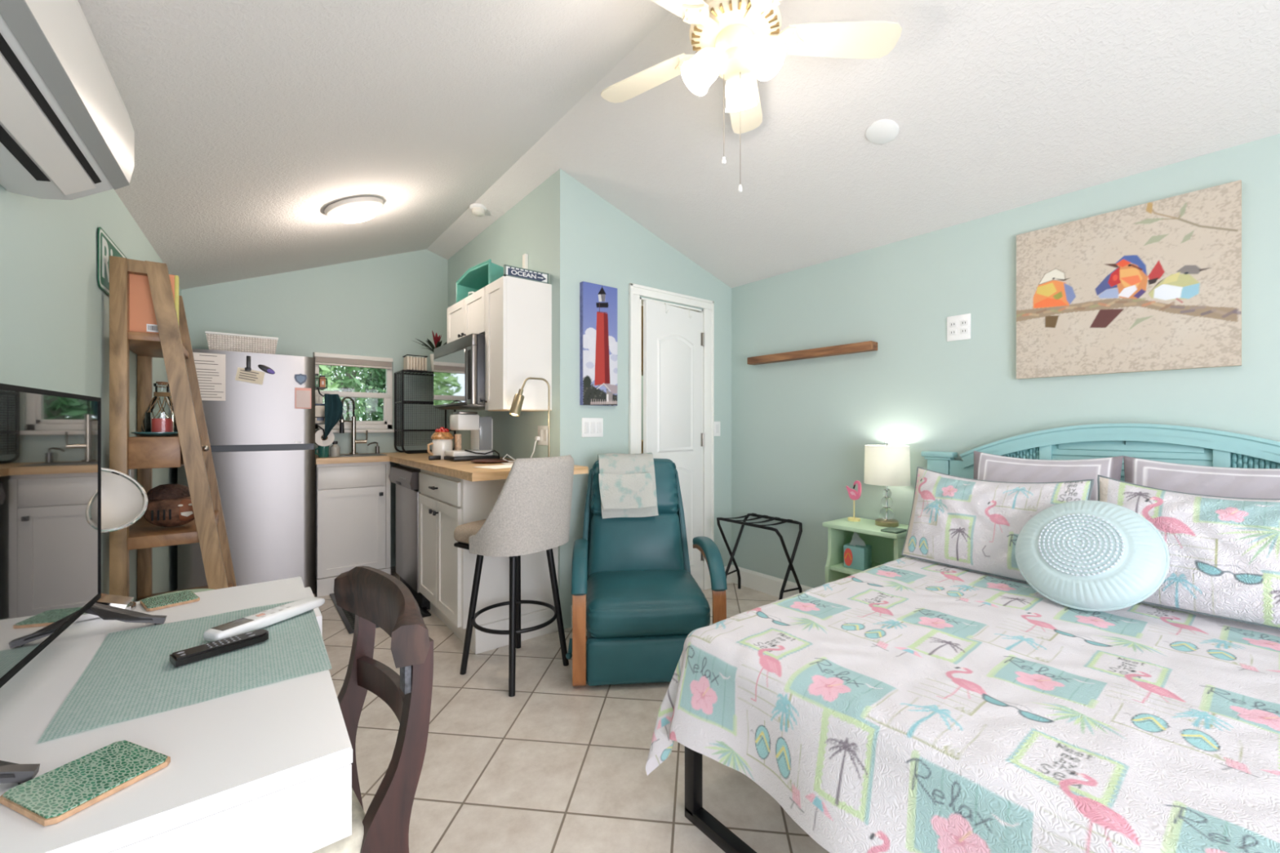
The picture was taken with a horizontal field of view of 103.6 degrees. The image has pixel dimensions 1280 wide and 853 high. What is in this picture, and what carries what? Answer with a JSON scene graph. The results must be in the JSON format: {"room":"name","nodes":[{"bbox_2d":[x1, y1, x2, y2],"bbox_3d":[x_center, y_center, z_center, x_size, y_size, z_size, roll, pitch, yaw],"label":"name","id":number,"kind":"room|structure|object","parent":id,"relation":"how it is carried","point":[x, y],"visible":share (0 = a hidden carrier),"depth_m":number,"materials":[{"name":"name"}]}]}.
{"room":"studio apartment","nodes":[
{"label":"studio apartment","id":0,"kind":"room"},
{"bbox_2d":[0,184,181,601],"bbox_3d":[-1.288,0.125,0.851,0.100,2.149,6.436,0,0,-36],"label":"wall","id":1,"kind":"structure","parent":0,"point":[55,310],"depth_m":1.51,"materials":[{"name":"teal paint"}]},
{"bbox_2d":[0,0,134,199],"bbox_3d":[-1.084,-0.679,0.835,0.204,0.294,0.953,0,0,-36],"label":"air conditioner","id":2,"kind":"object","parent":1,"relation":"attached to","point":[67,132],"visible":1,"depth_m":0.96,"materials":[{"name":"grey plastic"}]},
{"bbox_2d":[97,226,127,295],"bbox_3d":[-2.080,-0.593,2.016,0.004,0.215,0.655,0,0,-36],"label":"street sign","id":3,"kind":"object","parent":1,"relation":"attached to","point":[107,247],"visible":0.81,"depth_m":1.81,"materials":[{"name":"green metal"}]},
{"bbox_2d":[181,248,448,578],"bbox_3d":[-1.903,-0.189,4.521,3.501,2.777,0.100,0,0,-38],"label":"wall","id":4,"kind":"structure","parent":0,"point":[373,307],"depth_m":4.13,"materials":[{"name":"teal paint"}]},
{"bbox_2d":[313,352,398,432],"bbox_3d":[-2.342,-0.259,4.128,0.635,0.633,0.115,0,0,-38],"label":"window","id":5,"kind":"structure","parent":4,"relation":"in","point":[386,425],"depth_m":4.21,"materials":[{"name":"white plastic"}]},
{"bbox_2d":[313,352,392,368],"bbox_3d":[-2.329,-0.527,4.112,0.563,0.092,0.040,0,0,-38],"label":"window blind","id":6,"kind":"object","parent":5,"relation":"attached to","point":[331,359],"visible":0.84,"depth_m":4.09,"materials":[{"name":"white fabric"}]},
{"bbox_2d":[448,175,551,458],"bbox_3d":[-1.101,-0.160,3.836,0.100,2.721,1.970,0,0,-38],"label":"wall","id":7,"kind":"structure","parent":0,"point":[526,228],"depth_m":3.44,"materials":[{"name":"teal paint"}]},
{"bbox_2d":[447,286,484,343],"bbox_3d":[-1.061,-0.710,3.434,0.333,0.280,0.730,0,0,-38],"label":"upper cabinet","id":8,"kind":"object","parent":7,"relation":"attached to","point":[466,317],"visible":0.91,"depth_m":3.31,"materials":[{"name":"white paint"}]},
{"bbox_2d":[433,333,484,410],"bbox_3d":[-1.099,-0.337,3.440,0.383,0.437,0.783,0,0,-38],"label":"microwave","id":9,"kind":"object","parent":8,"relation":"attached to","point":[459,365],"visible":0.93,"depth_m":3.18,"materials":[{"name":"silver metal"}]},
{"bbox_2d":[456,258,503,302],"bbox_3d":[-1.022,-0.956,3.421,0.254,0.206,0.620,0,0,-38],"label":"tub","id":10,"kind":"object","parent":8,"relation":"on","point":[479,276],"visible":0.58,"depth_m":3.45,"materials":[{"name":"teal plastic"}]},
{"bbox_2d":[481,275,551,411],"bbox_3d":[-0.748,-0.470,3.036,0.333,0.760,0.280,0,0,-38],"label":"upper cabinet","id":11,"kind":"object","parent":7,"relation":"attached to","point":[518,311],"visible":0.97,"depth_m":2.94,"materials":[{"name":"white paint"}]},
{"bbox_2d":[503,264,548,284],"bbox_3d":[-0.665,-0.885,2.957,0.281,0.066,0.014,0,0,-38],"label":"sign","id":12,"kind":"object","parent":11,"relation":"on","point":[511,271],"visible":0.99,"depth_m":2.95,"materials":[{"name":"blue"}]},
{"bbox_2d":[522,253,528,269],"bbox_3d":[-0.751,-0.970,3.293,0.022,0.300,0.045,0,0,-38],"label":"channel","id":13,"kind":"object","parent":7,"relation":"attached to","point":[525,257],"visible":0.44,"depth_m":3.28,"materials":[{"name":"white plastic"}]},
{"bbox_2d":[537,426,547,445],"bbox_3d":[-0.596,0.060,3.107,0.009,0.120,0.150,0,0,-38],"label":"kitchen outlet","id":14,"kind":"object","parent":7,"relation":"attached to","point":[542,430],"visible":0.84,"depth_m":3.10,"materials":[{"name":"white plastic"}]},
{"bbox_2d":[313,565,830,852],"bbox_3d":[-0.002,1.240,1.863,3.801,0.080,6.630,0,0,-38],"label":"floor","id":15,"kind":"structure","parent":0,"point":[553,766],"depth_m":1.77,"materials":[{"name":"tile"}]},
{"bbox_2d":[109,255,236,601],"bbox_3d":[-1.946,0.294,2.188,0.409,1.812,0.645,0,0,-38],"label":"ladder shelf","id":16,"kind":"object","parent":15,"relation":"on","point":[191,448],"visible":0.62,"depth_m":1.92,"materials":[{"name":"brown wood"}]},
{"bbox_2d":[128,273,178,333],"bbox_3d":[-1.867,-0.467,1.926,0.151,0.236,0.028,0,0,-38],"label":"book","id":17,"kind":"object","parent":16,"relation":"on","point":[142,317],"visible":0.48,"depth_m":1.90,"materials":[{"name":"brown paper"}]},
{"bbox_2d":[130,431,178,436],"bbox_3d":[-1.885,0.033,1.972,0.156,0.016,0.156,0,0,-38],"label":"plate","id":18,"kind":"object","parent":16,"relation":"on","point":[140,433],"visible":0.91,"depth_m":1.92,"materials":[{"name":"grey ceramic"}]},
{"bbox_2d":[145,412,177,431],"bbox_3d":[-1.877,-0.009,1.978,0.098,0.085,0.098,0,0,-38],"label":"candle","id":19,"kind":"object","parent":18,"relation":"on","point":[151,424],"visible":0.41,"depth_m":1.94,"materials":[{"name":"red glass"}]},
{"bbox_2d":[140,381,173,431],"bbox_3d":[-1.988,-0.071,2.094,0.129,0.224,0.129,0,0,-38],"label":"lantern","id":20,"kind":"object","parent":16,"relation":"on","point":[153,403],"visible":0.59,"depth_m":2.08,"materials":[{"name":"clear glass"}]},
{"bbox_2d":[142,484,195,527],"bbox_3d":[-1.885,0.322,2.032,0.179,0.173,0.171,0,0,-38],"label":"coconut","id":21,"kind":"object","parent":16,"relation":"on","point":[169,505],"visible":0.84,"depth_m":1.98,"materials":[{"name":"brown"}]},
{"bbox_2d":[137,588,213,601],"bbox_3d":[-1.476,0.875,1.600,0.240,0.651,0.240,0,0,-38],"label":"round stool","id":22,"kind":"object","parent":15,"relation":"on","point":[196,590],"visible":0.04,"depth_m":1.68,"materials":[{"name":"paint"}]},
{"bbox_2d":[0,576,352,852],"bbox_3d":[-0.875,0.810,0.863,0.600,0.780,0.942,0,0,-38],"label":"desk","id":23,"kind":"object","parent":15,"relation":"on","point":[267,768],"visible":0.59,"depth_m":0.65,"materials":[{"name":"white laminate"}]},
{"bbox_2d":[0,382,166,784],"bbox_3d":[-0.922,0.181,0.741,0.232,0.478,0.735,0,0,-35],"label":"television","id":24,"kind":"object","parent":23,"relation":"on","point":[51,441],"visible":1,"depth_m":0.81,"materials":[{"name":"black plastic"}]},
{"bbox_2d":[0,740,170,826],"bbox_3d":[-0.649,0.415,0.594,0.108,0.008,0.108,0,0,20],"label":"coaster","id":25,"kind":"object","parent":23,"relation":"on","point":[54,796],"visible":1,"depth_m":0.58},
{"bbox_2d":[74,467,147,622],"bbox_3d":[-1.208,0.256,1.121,0.157,0.325,0.130,0,0,-38],"label":"mirror","id":26,"kind":"object","parent":23,"relation":"on","point":[124,500],"visible":0.39,"depth_m":1.17,"materials":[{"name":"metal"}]},
{"bbox_2d":[139,590,199,611],"bbox_3d":[-1.118,0.415,1.197,0.092,0.008,0.092,0,0,37],"label":"coaster","id":27,"kind":"object","parent":23,"relation":"on","point":[166,601],"visible":1,"depth_m":1.19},
{"bbox_2d":[36,600,332,743],"bbox_3d":[-0.799,0.419,0.943,0.341,0.002,0.447,0,0,-38],"label":"placemat","id":28,"kind":"object","parent":23,"relation":"on","point":[131,675],"visible":0.85,"depth_m":0.87,"materials":[{"name":"green fabric"}]},
{"bbox_2d":[169,629,268,666],"bbox_3d":[-0.773,0.408,0.934,0.040,0.015,0.142,0,0,36],"label":"tv remote","id":29,"kind":"object","parent":28,"relation":"on","point":[180,658],"visible":1,"depth_m":0.92,"materials":[{"name":"black plastic"}]},
{"bbox_2d":[203,596,324,641],"bbox_3d":[-0.782,0.404,1.064,0.050,0.023,0.223,0,0,20],"label":"remote","id":30,"kind":"object","parent":28,"relation":"on","point":[264,619],"visible":0.94,"depth_m":1.04,"materials":[{"name":"white plastic"}]},
{"bbox_2d":[177,348,315,594],"bbox_3d":[-2.667,0.366,3.445,0.700,1.668,0.567,0,0,-38],"label":"refrigerator","id":31,"kind":"object","parent":15,"relation":"on","point":[263,451],"visible":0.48,"depth_m":3.26,"materials":[{"name":"grey metal"}]},
{"bbox_2d":[192,352,225,400],"bbox_3d":[-2.653,-0.300,3.092,0.165,0.290,0.002,0,0,-38],"label":"instruction sheet","id":32,"kind":"object","parent":31,"relation":"attached to","point":[210,367],"visible":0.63,"depth_m":3.10,"materials":[{"name":"white paper"}]},
{"bbox_2d":[204,331,278,354],"bbox_3d":[-2.739,-0.540,3.472,0.385,0.142,0.278,0,0,-38],"label":"woven basket","id":33,"kind":"object","parent":31,"relation":"on","point":[215,340],"visible":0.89,"depth_m":3.36,"materials":[{"name":"white wicker"}]},
{"bbox_2d":[235,367,265,384],"bbox_3d":[-2.491,-0.317,3.216,0.152,0.106,0.003,0,0,-38],"label":"card","id":34,"kind":"object","parent":31,"relation":"attached to","point":[250,376],"visible":1,"depth_m":3.21,"materials":[{"name":"beige paper"}]},
{"bbox_2d":[257,364,275,373],"bbox_3d":[-2.426,-0.366,3.268,0.089,0.058,0.011,0,0,-38],"label":"magnet","id":35,"kind":"object","parent":31,"relation":"attached to","point":[266,369],"visible":1,"depth_m":3.27,"materials":[{"name":"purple plastic"}]},
{"bbox_2d":[293,373,306,385],"bbox_3d":[-2.285,-0.312,3.389,0.072,0.077,0.005,0,0,-38],"label":"magnet","id":36,"kind":"object","parent":31,"relation":"attached to","point":[300,379],"visible":1,"depth_m":3.39,"materials":[{"name":"blue plastic"}]},
{"bbox_2d":[294,387,311,408],"bbox_3d":[-2.274,-0.185,3.397,0.092,0.140,0.008,0,0,-38],"label":"notepad","id":37,"kind":"object","parent":31,"relation":"attached to","point":[302,395],"visible":1,"depth_m":3.39,"materials":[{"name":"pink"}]},
{"bbox_2d":[315,377,327,438],"bbox_3d":[-2.350,-0.154,3.680,0.089,0.491,0.310,0,0,-38],"label":"rack","id":38,"kind":"object","parent":31,"relation":"attached to","point":[317,388],"visible":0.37,"depth_m":3.60,"materials":[{"name":"black metal"}]},
{"bbox_2d":[315,403,324,423],"bbox_3d":[-2.329,-0.088,3.658,0.065,0.142,0.091,0,0,-38],"label":"carton","id":39,"kind":"object","parent":38,"relation":"on","point":[319,408],"visible":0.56,"depth_m":3.62,"materials":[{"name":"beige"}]},
{"bbox_2d":[315,377,327,390],"bbox_3d":[-2.365,-0.307,3.700,0.086,0.074,0.248,0,0,-38],"label":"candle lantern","id":40,"kind":"object","parent":38,"relation":"on","point":[316,388],"depth_m":3.62,"materials":[{"name":"orange glass"}]},
{"bbox_2d":[314,428,334,446],"bbox_3d":[-2.312,0.085,3.665,0.124,0.124,0.202,0,0,-38],"label":"paper towel roll","id":41,"kind":"object","parent":38,"relation":"hanging from","point":[330,438],"visible":0.77,"depth_m":3.59,"materials":[{"name":"white paper"}]},
{"bbox_2d":[324,393,342,439],"bbox_3d":[-2.186,-0.060,3.591,0.114,0.330,0.047,0,0,-38],"label":"dish towel","id":42,"kind":"object","parent":38,"relation":"hanging from","point":[333,404],"visible":1,"depth_m":3.59,"materials":[{"name":"teal fabric"}]},
{"bbox_2d":[315,461,391,597],"bbox_3d":[-2.219,0.735,3.851,0.471,0.930,0.522,0,0,-38],"label":"base cabinet","id":43,"kind":"object","parent":15,"relation":"on","point":[353,500],"visible":0.96,"depth_m":3.65,"materials":[{"name":"white paint"}]},
{"bbox_2d":[311,565,433,852],"bbox_3d":[-0.686,0.761,0.901,0.542,0.878,0.451,0,0,-43],"label":"dining chair","id":44,"kind":"object","parent":15,"relation":"on","point":[375,596],"visible":0.56,"depth_m":0.91,"materials":[{"name":"brown wood"}]},
{"bbox_2d":[329,593,431,633],"bbox_3d":[-1.756,1.193,3.368,0.455,0.013,0.845,0,0,-38],"label":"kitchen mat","id":45,"kind":"object","parent":15,"relation":"on","point":[348,618],"visible":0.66,"depth_m":3.15,"materials":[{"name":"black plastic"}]},
{"bbox_2d":[388,463,430,609],"bbox_3d":[-1.424,0.739,3.629,0.590,0.922,0.595,0,0,-38],"label":"dishwasher","id":46,"kind":"object","parent":15,"relation":"on","point":[406,478],"visible":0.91,"depth_m":3.41,"materials":[{"name":"silver metal"}]},
{"bbox_2d":[418,469,558,653],"bbox_3d":[-0.963,0.735,3.084,0.609,0.930,0.823,0,0,-38],"label":"base cabinet","id":47,"kind":"object","parent":15,"relation":"on","point":[446,503],"visible":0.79,"depth_m":2.77,"materials":[{"name":"white paint"}]},
{"bbox_2d":[315,452,588,481],"bbox_3d":[-1.437,0.248,3.369,1.124,0.040,2.282,0,0,-38],"label":"countertop","id":48,"kind":"structure","parent":47,"relation":"on","point":[464,470],"depth_m":3.04,"materials":[{"name":"brown wood"}]},
{"bbox_2d":[315,445,328,457],"bbox_3d":[-2.283,0.185,3.611,0.092,0.085,0.070,0,0,-38],"label":"glass mug","id":49,"kind":"object","parent":48,"relation":"on","point":[323,451],"visible":0.87,"depth_m":3.59,"materials":[{"name":"teal glass"}]},
{"bbox_2d":[338,396,367,453],"bbox_3d":[-2.291,0.000,4.005,0.084,0.456,0.210,0,0,37],"label":"faucet","id":50,"kind":"object","parent":48,"relation":"on","point":[353,441],"visible":0.91,"depth_m":4.01,"materials":[{"name":"silver metal"}]},
{"bbox_2d":[328,453,386,457],"bbox_3d":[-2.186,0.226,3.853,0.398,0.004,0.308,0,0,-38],"label":"sink","id":51,"kind":"object","parent":48,"relation":"in","point":[372,454],"visible":0.76,"depth_m":3.89,"materials":[{"name":"silver metal"}]},
{"bbox_2d":[329,440,340,456],"bbox_3d":[-2.240,0.171,3.696,0.066,0.115,0.065,0,0,-38],"label":"soap bottle","id":52,"kind":"object","parent":51,"relation":"on","point":[335,450],"visible":0.88,"depth_m":3.67,"materials":[{"name":"beige"}]},
{"bbox_2d":[394,369,456,453],"bbox_3d":[-1.827,-0.112,4.282,0.432,0.680,0.267,0,0,-38],"label":"wire shelf","id":53,"kind":"object","parent":48,"relation":"on","point":[401,375],"visible":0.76,"depth_m":4.24,"materials":[{"name":"black metal"}]},
{"bbox_2d":[402,354,427,373],"bbox_3d":[-1.889,-0.518,4.227,0.165,0.131,0.146,0,0,-38],"label":"basket","id":54,"kind":"object","parent":53,"relation":"on","point":[413,363],"visible":0.84,"depth_m":4.18,"materials":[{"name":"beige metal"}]},
{"bbox_2d":[412,330,447,371],"bbox_3d":[-1.744,-0.630,4.268,0.351,0.353,0.320,0,0,-38],"label":"bromeliad","id":55,"kind":"object","parent":53,"relation":"on","point":[437,339],"visible":0.6,"depth_m":4.25,"materials":[{"name":"red plant"}]},
{"bbox_2d":[429,354,433,371],"bbox_3d":[-1.732,-0.528,4.287,0.110,0.150,0.108,0,0,-38],"label":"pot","id":56,"kind":"object","parent":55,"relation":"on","point":[431,355],"depth_m":4.25,"materials":[{"name":"white ceramic"}]},
{"bbox_2d":[426,426,453,459],"bbox_3d":[-1.348,0.117,3.422,0.149,0.221,0.146,0,0,-4],"label":"cookie jar","id":57,"kind":"object","parent":48,"relation":"on","point":[442,442],"visible":0.94,"depth_m":3.37,"materials":[{"name":"white ceramic"}]},
{"bbox_2d":[454,434,461,450],"bbox_3d":[-1.251,0.142,3.457,0.030,0.169,0.060,0,0,-38],"label":"box","id":58,"kind":"object","parent":48,"relation":"on","point":[457,437],"visible":0.56,"depth_m":3.44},
{"bbox_2d":[444,454,499,461],"bbox_3d":[-1.124,0.214,3.365,0.305,0.025,0.210,0,0,-38],"label":"tray","id":59,"kind":"object","parent":48,"relation":"on","point":[482,457],"visible":0.8,"depth_m":3.28,"materials":[{"name":"black plastic"}]},
{"bbox_2d":[444,411,493,457],"bbox_3d":[-1.141,0.054,3.363,0.265,0.292,0.173,0,0,-38],"label":"coffee maker","id":60,"kind":"object","parent":59,"relation":"on","point":[481,428],"visible":0.97,"depth_m":3.32,"materials":[{"name":"white plastic"}]},
{"bbox_2d":[470,458,509,462],"bbox_3d":[-0.931,0.221,3.123,0.230,0.013,0.230,0,0,-38],"label":"serving plate","id":61,"kind":"object","parent":48,"relation":"on","point":[486,460],"visible":0.98,"depth_m":3.15,"materials":[{"name":"brown paint"}]},
{"bbox_2d":[473,464,512,469],"bbox_3d":[-0.757,0.226,2.789,0.200,0.001,0.260,0,0,37],"label":"paper sheet","id":62,"kind":"object","parent":48,"relation":"on","point":[501,466],"visible":0.71,"depth_m":2.76,"materials":[{"name":"white paper"}]},
{"bbox_2d":[508,377,550,457],"bbox_3d":[-0.582,-0.020,2.808,0.316,0.496,0.150,0,0,-38],"label":"gooseneck lamp","id":63,"kind":"object","parent":48,"relation":"on","point":[517,404],"visible":0.83,"depth_m":2.75,"materials":[{"name":"gold metal"}]},
{"bbox_2d":[453,454,573,697],"bbox_3d":[-0.612,0.673,2.480,0.530,1.057,0.505,0,0,35],"label":"bar stool","id":64,"kind":"object","parent":15,"relation":"on","point":[531,513],"visible":1,"depth_m":2.29,"materials":[{"name":"black"}]},
{"bbox_2d":[453,519,486,543],"bbox_3d":[-0.652,0.523,2.508,0.431,0.094,0.396,0,0,35],"label":"seat cushion","id":65,"kind":"object","parent":64,"relation":"on","point":[462,532],"depth_m":2.42,"materials":[{"name":"beige fabric"}]},
{"bbox_2d":[565,457,727,686],"bbox_3d":[-0.004,0.695,2.686,0.745,1.011,0.828,0,0,-5],"label":"recliner","id":66,"kind":"object","parent":15,"relation":"on","point":[641,606],"visible":0.84,"depth_m":2.35,"materials":[{"name":"teal leather"}]},
{"bbox_2d":[597,452,658,518],"bbox_3d":[-0.081,0.334,2.934,0.340,0.353,0.390,0,0,-5],"label":"throw blanket","id":67,"kind":"object","parent":66,"relation":"on","point":[627,482],"visible":0.99,"depth_m":2.78,"materials":[{"name":"white fabric"}]},
{"bbox_2d":[716,513,802,599],"bbox_3d":[0.817,0.917,3.433,0.324,0.557,0.546,0,0,-38],"label":"luggage rack","id":68,"kind":"object","parent":15,"relation":"on","point":[790,567],"visible":0.89,"depth_m":3.38,"materials":[{"name":"black metal"}]},
{"bbox_2d":[822,516,908,583],"bbox_3d":[1.304,0.878,2.832,0.315,0.643,0.422,0,0,-38],"label":"nightstand","id":69,"kind":"object","parent":15,"relation":"on","point":[886,547],"visible":0.39,"depth_m":2.90,"materials":[{"name":"green paint"}]},
{"bbox_2d":[845,480,861,521],"bbox_3d":[1.255,0.439,2.957,0.072,0.237,0.072,0,0,7],"label":"ornament","id":70,"kind":"object","parent":69,"relation":"on","point":[854,495],"visible":1,"depth_m":2.94,"materials":[{"name":"pink wood"}]},
{"bbox_2d":[830,562,882,574],"bbox_3d":[1.307,0.815,2.832,0.277,0.020,0.353,0,0,-38],"label":"shelf","id":71,"kind":"object","parent":69,"relation":"attached to","point":[834,566],"depth_m":2.86,"materials":[{"name":"green paint"}]},
{"bbox_2d":[843,532,871,570],"bbox_3d":[1.237,0.699,2.863,0.116,0.212,0.115,0,0,45],"label":"tissue box","id":72,"kind":"object","parent":69,"relation":"on","point":[857,555],"visible":0.96,"depth_m":2.83,"materials":[{"name":"teal cardboard"}]},
{"bbox_2d":[844,548,852,565],"bbox_3d":[1.178,0.743,2.846,0.048,0.100,0.002,0,0,45],"label":"print","id":73,"kind":"object","parent":72,"relation":"attached to","point":[847,552],"depth_m":2.84,"materials":[{"name":"orange paper"}]},
{"bbox_2d":[863,440,910,527],"bbox_3d":[1.383,0.319,2.819,0.234,0.476,0.234,0,0,-38],"label":"bedside lamp","id":74,"kind":"object","parent":69,"relation":"on","point":[886,464],"visible":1,"depth_m":2.74,"materials":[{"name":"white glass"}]},
{"bbox_2d":[880,526,906,533],"bbox_3d":[1.338,0.551,2.653,0.115,0.010,0.085,0,0,-38],"label":"notebook","id":75,"kind":"object","parent":69,"relation":"on","point":[891,530],"visible":0.98,"depth_m":2.63,"materials":[{"name":"green paper"}]},
{"bbox_2d":[684,423,1279,852],"bbox_3d":[1.325,0.595,1.552,1.878,1.210,1.596,0,0,-38],"label":"bed","id":76,"kind":"object","parent":15,"relation":"on","point":[1176,444],"visible":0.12,"depth_m":2.02,"materials":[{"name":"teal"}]},
{"bbox_2d":[645,556,1279,852],"bbox_3d":[1.236,0.855,1.474,1.813,0.478,1.655,0,0,-38],"label":"quilt","id":77,"kind":"object","parent":76,"relation":"on","point":[905,704],"visible":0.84,"depth_m":1.15,"materials":[{"name":"white fabric"}]},
{"bbox_2d":[901,466,1093,582],"bbox_3d":[1.474,0.407,2.140,0.190,0.417,0.658,0,0,-35],"label":"sham","id":78,"kind":"object","parent":77,"relation":"on","point":[975,525],"visible":0.81,"depth_m":2.12,"materials":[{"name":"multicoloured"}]},
{"bbox_2d":[973,450,1123,501],"bbox_3d":[1.744,0.367,2.207,0.174,0.491,0.536,0,0,-33],"label":"sham","id":79,"kind":"object","parent":77,"relation":"on","point":[987,467],"visible":0.23,"depth_m":2.18,"materials":[{"name":"fabric"}]},
{"bbox_2d":[1014,500,1169,611],"bbox_3d":[1.541,0.441,1.745,0.246,0.345,0.410,0,0,-33],"label":"round cushion","id":80,"kind":"object","parent":77,"relation":"on","point":[1085,555],"visible":1,"depth_m":1.68,"materials":[{"name":"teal fabric"}]},
{"bbox_2d":[1097,475,1279,629],"bbox_3d":[1.889,0.395,1.615,0.191,0.430,0.671,0,0,-35],"label":"sham","id":81,"kind":"object","parent":77,"relation":"on","point":[1224,552],"visible":0.65,"depth_m":1.60,"materials":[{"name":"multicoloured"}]},
{"bbox_2d":[1123,455,1279,498],"bbox_3d":[2.087,0.367,1.771,0.174,0.491,0.586,0,0,-34],"label":"sham","id":82,"kind":"object","parent":77,"relation":"on","point":[1237,482],"visible":0.3,"depth_m":1.82,"materials":[{"name":"fabric"}]},
{"bbox_2d":[551,168,731,629],"bbox_3d":[0.087,-0.160,3.453,1.494,2.721,0.100,0,0,-38],"label":"wall","id":83,"kind":"structure","parent":0,"point":[593,241],"depth_m":3.13,"materials":[{"name":"teal paint"}]},
{"bbox_2d":[582,417,603,437],"bbox_3d":[-0.290,0.011,3.086,0.153,0.118,0.011,0,0,-38],"label":"light switch","id":84,"kind":"object","parent":83,"relation":"attached to","point":[591,427],"visible":1,"depth_m":3.08,"materials":[{"name":"white plastic"}]},
{"bbox_2d":[579,281,617,405],"bbox_3d":[-0.253,-0.494,3.100,0.253,0.738,0.036,0,0,-38],"label":"canvas","id":85,"kind":"object","parent":83,"relation":"attached to","point":[597,303],"visible":1,"depth_m":3.07},
{"bbox_2d":[570,565,731,627],"bbox_3d":[0.145,1.135,3.425,1.405,0.130,0.016,0,0,-38],"label":"baseboard","id":86,"kind":"structure","parent":83,"relation":"attached to","point":[729,576],"depth_m":3.83,"materials":[{"name":"white paint"}]},
{"bbox_2d":[628,283,714,590],"bbox_3d":[0.205,0.140,3.529,0.773,2.120,0.128,0,0,-38],"label":"trim","id":87,"kind":"structure","parent":83,"relation":"attached to","point":[635,291],"depth_m":3.67,"materials":[{"name":"white paint"}]},
{"bbox_2d":[643,299,704,589],"bbox_3d":[0.270,0.184,3.454,0.583,2.008,0.116,0,0,-44],"label":"door","id":88,"kind":"structure","parent":83,"relation":"in","point":[673,341],"depth_m":3.47,"materials":[{"name":"white paint"}]},
{"bbox_2d":[714,421,719,435],"bbox_3d":[0.576,0.023,3.768,0.074,0.110,0.011,0,0,-38],"label":"light switch","id":89,"kind":"object","parent":83,"relation":"attached to","point":[717,424],"visible":0.88,"depth_m":3.76,"materials":[{"name":"white plastic"}]},
{"bbox_2d":[77,0,1279,306],"bbox_3d":[0.006,-1.221,1.869,3.821,0.888,6.630,0,0,-38],"label":"ceiling","id":90,"kind":"structure","parent":0,"point":[250,119],"depth_m":2.03,"materials":[{"name":"white paint"}]},
{"bbox_2d":[324,195,383,223],"bbox_3d":[-1.640,-1.240,2.890,0.315,0.151,0.296,0,0,41],"label":"ceiling light","id":91,"kind":"object","parent":90,"relation":"attached to","point":[356,209],"visible":1,"depth_m":2.81,"materials":[{"name":"white glass"}]},
{"bbox_2d":[469,203,486,217],"bbox_3d":[-1.147,-1.524,3.576,0.120,0.058,0.119,0,0,-38],"label":"smoke detector","id":92,"kind":"object","parent":90,"relation":"attached to","point":[477,210],"visible":1,"depth_m":3.54,"materials":[{"name":"white plastic"}]},
{"bbox_2d":[600,0,902,192],"bbox_3d":[0.287,-1.177,1.679,1.031,0.783,1.070,0,0,-38],"label":"ceiling fan","id":93,"kind":"object","parent":90,"relation":"hanging from","point":[740,42],"visible":1,"depth_m":1.68,"materials":[{"name":"white metal"}]},
{"bbox_2d":[866,120,898,144],"bbox_3d":[1.060,-1.284,2.202,0.128,0.044,0.132,0,0,-43],"label":"smoke detector","id":94,"kind":"object","parent":90,"relation":"attached to","point":[881,131],"depth_m":2.19,"materials":[{"name":"white plastic"}]},
{"bbox_2d":[641,133,1279,587],"bbox_3d":[1.452,0.065,3.007,0.100,2.271,6.430,0,0,-38],"label":"wall","id":95,"kind":"structure","parent":0,"point":[801,429],"depth_m":2.76,"materials":[{"name":"teal paint"}]},
{"bbox_2d":[730,564,813,599],"bbox_3d":[2.047,1.135,2.158,0.016,0.130,4.360,0,0,-38],"label":"baseboard","id":96,"kind":"structure","parent":95,"relation":"attached to","point":[769,584],"depth_m":3.62,"materials":[{"name":"white paint"}]},
{"bbox_2d":[746,341,877,364],"bbox_3d":[1.094,-0.470,3.317,0.081,0.050,0.920,0,0,-38],"label":"floating shelf","id":97,"kind":"object","parent":95,"relation":"attached to","point":[867,346],"visible":1,"depth_m":3.23,"materials":[{"name":"brown wood"}]},
{"bbox_2d":[946,313,970,342],"bbox_3d":[1.671,-0.514,2.640,0.011,0.132,0.112,0,0,-38],"label":"wall outlet","id":98,"kind":"object","parent":95,"relation":"attached to","point":[958,326],"visible":1,"depth_m":2.64,"materials":[{"name":"white plastic"}]},
{"bbox_2d":[1016,179,1241,378],"bbox_3d":[2.037,-0.571,2.157,0.032,0.690,0.695,0,0,-38],"label":"canvas","id":99,"kind":"object","parent":95,"relation":"attached to","point":[1156,285],"visible":1,"depth_m":2.10},
{"label":"outside","id":100,"kind":"structure","parent":0,"visible":0},
{"bbox_3d":[-6.474,1.400,9.844,14.000,0.100,13.880,0,0,-38],"label":"lawn","id":101,"kind":"structure","parent":100,"visible":0},
{"bbox_2d":[319,362,340,402],"bbox_3d":[-3.982,-0.251,5.639,1.112,3.228,0.698,0,0,-38],"label":"tree","id":102,"kind":"object","parent":101,"relation":"on","point":[334,387],"visible":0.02,"depth_m":5.88,"materials":[{"name":"green plant"}]},
{"bbox_2d":[319,363,385,421],"bbox_3d":[-4.042,-0.447,6.995,1.262,3.618,0.814,0,0,-38],"label":"tree","id":103,"kind":"object","parent":101,"relation":"on","point":[348,384],"visible":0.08,"depth_m":6.89,"materials":[{"name":"green plant"}]},
{"bbox_2d":[357,365,386,421],"bbox_3d":[-2.912,-0.050,6.114,0.944,2.826,0.597,0,0,-38],"label":"tree","id":104,"kind":"object","parent":101,"relation":"on","point":[378,375],"visible":0.06,"depth_m":5.88,"materials":[{"name":"green plant"}]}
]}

